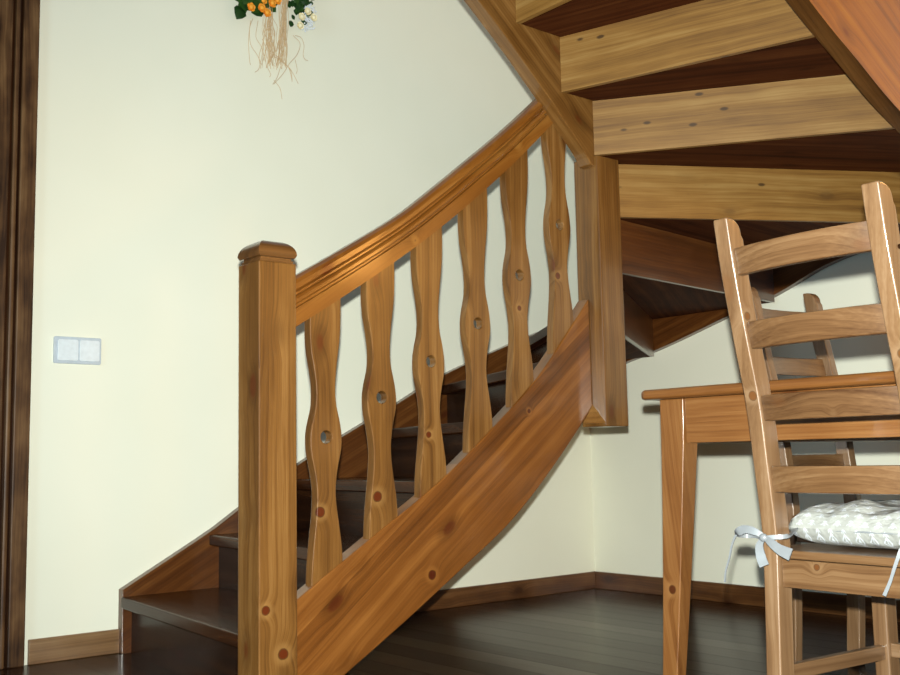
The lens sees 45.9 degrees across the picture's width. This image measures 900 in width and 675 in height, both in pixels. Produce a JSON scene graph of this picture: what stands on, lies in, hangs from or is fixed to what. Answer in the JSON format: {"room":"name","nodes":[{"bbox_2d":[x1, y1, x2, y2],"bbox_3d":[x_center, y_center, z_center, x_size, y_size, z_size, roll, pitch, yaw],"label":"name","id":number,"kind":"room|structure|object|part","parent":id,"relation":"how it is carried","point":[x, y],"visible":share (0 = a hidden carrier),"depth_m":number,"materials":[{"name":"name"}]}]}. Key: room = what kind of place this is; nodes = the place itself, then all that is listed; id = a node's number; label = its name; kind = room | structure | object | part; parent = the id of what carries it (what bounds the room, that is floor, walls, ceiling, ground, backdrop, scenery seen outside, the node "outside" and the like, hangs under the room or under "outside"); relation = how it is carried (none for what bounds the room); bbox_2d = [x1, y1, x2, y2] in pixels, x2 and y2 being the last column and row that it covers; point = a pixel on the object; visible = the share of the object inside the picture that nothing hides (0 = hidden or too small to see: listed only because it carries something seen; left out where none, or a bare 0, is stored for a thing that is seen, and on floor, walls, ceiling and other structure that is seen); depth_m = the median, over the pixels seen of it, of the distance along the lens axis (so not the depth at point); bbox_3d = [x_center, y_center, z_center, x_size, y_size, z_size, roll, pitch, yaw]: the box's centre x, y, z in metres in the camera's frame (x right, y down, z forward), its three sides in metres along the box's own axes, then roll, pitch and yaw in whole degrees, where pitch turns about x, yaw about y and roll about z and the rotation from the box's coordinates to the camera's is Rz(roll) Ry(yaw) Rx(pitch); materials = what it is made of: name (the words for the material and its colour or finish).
{"room":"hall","nodes":[
{"label":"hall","id":0,"kind":"room"},
{"bbox_2d":[24,0,594,664],"bbox_3d":[-2.074,-0.848,2.858,7.108,3.600,0.120,4,-8,-39],"label":"wall","id":1,"kind":"structure","parent":0,"point":[164,154],"depth_m":3.71,"materials":[{"name":"beige paint"}]},
{"bbox_2d":[0,0,39,669],"bbox_3d":[-1.647,-0.133,3.024,0.898,2.200,0.024,4,-8,-39],"label":"door","id":2,"kind":"structure","parent":1,"relation":"in","point":[19,19],"depth_m":3.27,"materials":[{"name":"brown wood"}]},
{"bbox_3d":[-1.387,-0.114,3.241,0.056,2.200,0.018,4,-8,-39],"label":"casing","id":3,"kind":"part","parent":2,"relation":"part of","materials":[{"name":"brown wood"}]},
{"bbox_2d":[27,629,118,664],"bbox_3d":[-1.159,0.957,3.295,0.293,0.074,0.012,4,-8,-39],"label":"baseboard","id":4,"kind":"structure","parent":1,"relation":"attached to","point":[89,644],"depth_m":3.28,"materials":[{"name":"brown wood"}]},
{"bbox_2d":[53,336,100,364],"bbox_3d":[-1.187,0.042,3.389,0.152,0.086,0.014,4,-8,-39],"label":"light switch","id":5,"kind":"object","parent":1,"relation":"attached to","point":[66,350],"visible":1,"depth_m":3.38,"materials":[{"name":"grey plastic"}]},
{"bbox_2d":[234,0,316,96],"bbox_3d":[-0.647,-1.181,3.953,0.355,0.593,0.062,4,-8,-39],"label":"flower hanging","id":6,"kind":"object","parent":1,"relation":"attached to","point":[257,7],"visible":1,"depth_m":3.95,"materials":[{"name":"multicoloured plant"}]},
{"bbox_2d":[415,571,594,612],"bbox_3d":[-0.116,1.032,4.147,1.975,0.074,0.013,4,-8,-39],"label":"baseboard","id":7,"kind":"structure","parent":1,"relation":"attached to","point":[494,592],"depth_m":4.43,"materials":[{"name":"brown wood"}]},
{"bbox_2d":[0,588,899,674],"bbox_3d":[0.604,0.567,-0.641,7.228,0.100,8.603,4,-8,-39],"label":"floor","id":8,"kind":"structure","parent":0,"point":[595,631],"depth_m":3.41,"materials":[{"name":"brown wood"}]},
{"bbox_2d":[118,0,899,674],"bbox_3d":[0.238,-0.492,3.344,2.638,2.910,1.992,4,-8,-39],"label":"staircase","id":9,"kind":"structure","parent":8,"relation":"on","point":[676,118],"depth_m":3.06,"materials":[{"name":"brown wood"}]},
{"bbox_3d":[-0.427,0.354,2.483,0.100,1.062,0.100,4,-8,-39],"label":"newel post","id":10,"kind":"part","parent":9,"relation":"part of","materials":[{"name":"brown wood"}]},
{"bbox_3d":[-0.040,-0.407,2.937,0.996,0.864,0.056,4,-8,-39],"label":"handrail","id":11,"kind":"part","parent":9,"relation":"part of","materials":[{"name":"brown wood"}]},
{"bbox_3d":[0.466,-0.141,3.284,0.100,0.831,0.100,4,-8,-39],"label":"winder post","id":12,"kind":"part","parent":9,"relation":"part of","materials":[{"name":"brown wood"}]},
{"bbox_2d":[641,371,899,674],"bbox_3d":[1.374,0.467,2.368,1.392,0.741,1.264,4,-8,-39],"label":"dining table","id":13,"kind":"object","parent":8,"relation":"on","point":[689,416],"visible":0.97,"depth_m":2.36,"materials":[{"name":"brown wood"}]},
{"bbox_3d":[0.518,0.499,2.396,0.054,0.718,0.097,4,-8,-39],"label":"leg","id":14,"kind":"part","parent":13,"relation":"part of","materials":[{"name":"brown wood"}]},
{"bbox_2d":[714,181,899,674],"bbox_3d":[0.802,0.286,1.946,0.488,1.030,0.375,3,-8,-36],"label":"dining chair","id":15,"kind":"object","parent":8,"relation":"on","point":[810,566],"visible":0.95,"depth_m":1.90,"materials":[{"name":"brown wood"}]},
{"bbox_3d":[0.570,0.293,1.969,0.139,1.030,0.033,4,-8,-36],"label":"post","id":16,"kind":"part","parent":15,"relation":"part of","materials":[{"name":"brown wood"}]},
{"bbox_2d":[724,499,899,595],"bbox_3d":[0.796,0.376,1.979,0.416,0.154,0.392,3,-8,-36],"label":"seat cushion","id":17,"kind":"object","parent":15,"relation":"on","point":[865,523],"visible":1,"depth_m":1.92,"materials":[{"name":"white fabric"}]},
{"bbox_3d":[0.846,0.396,1.964,0.384,0.016,0.375,4,-8,-36],"label":"seat","id":18,"kind":"part","parent":15,"relation":"part of","materials":[{"name":"brown wood"}]},
{"bbox_3d":[0.751,0.261,1.720,0.139,1.030,0.033,4,-8,-36],"label":"post","id":19,"kind":"part","parent":15,"relation":"part of","materials":[{"name":"brown wood"}]},
{"bbox_3d":[0.886,0.625,2.157,0.038,0.398,0.033,4,-8,-36],"label":"leg","id":20,"kind":"part","parent":15,"relation":"part of","materials":[{"name":"brown wood"}]},
{"bbox_2d":[751,287,864,665],"bbox_3d":[1.093,0.364,2.822,0.341,1.058,0.488,3,-8,-35],"label":"dining chair","id":21,"kind":"object","parent":8,"relation":"on","point":[824,364],"visible":0.36,"depth_m":2.96,"materials":[{"name":"brown wood"}]},
{"bbox_3d":[0.879,0.376,2.884,0.030,1.058,0.139,3,-8,-35],"label":"post","id":22,"kind":"part","parent":21,"relation":"part of","materials":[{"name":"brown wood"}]},
{"bbox_3d":[1.107,0.389,3.043,0.030,1.058,0.139,3,-8,-35],"label":"post","id":23,"kind":"part","parent":21,"relation":"part of","materials":[{"name":"brown wood"}]},
{"bbox_2d":[590,252,899,599],"bbox_3d":[3.316,-1.073,1.811,0.120,3.600,8.363,4,-8,-39],"label":"wall","id":24,"kind":"structure","parent":0,"point":[626,462],"depth_m":4.34,"materials":[{"name":"beige paint"}]},
{"bbox_2d":[594,571,899,621],"bbox_3d":[3.299,0.675,1.572,0.013,0.074,8.363,4,-8,-39],"label":"baseboard","id":25,"kind":"structure","parent":24,"relation":"attached to","point":[816,602],"depth_m":4.22,"materials":[{"name":"brown wood"}]}
]}

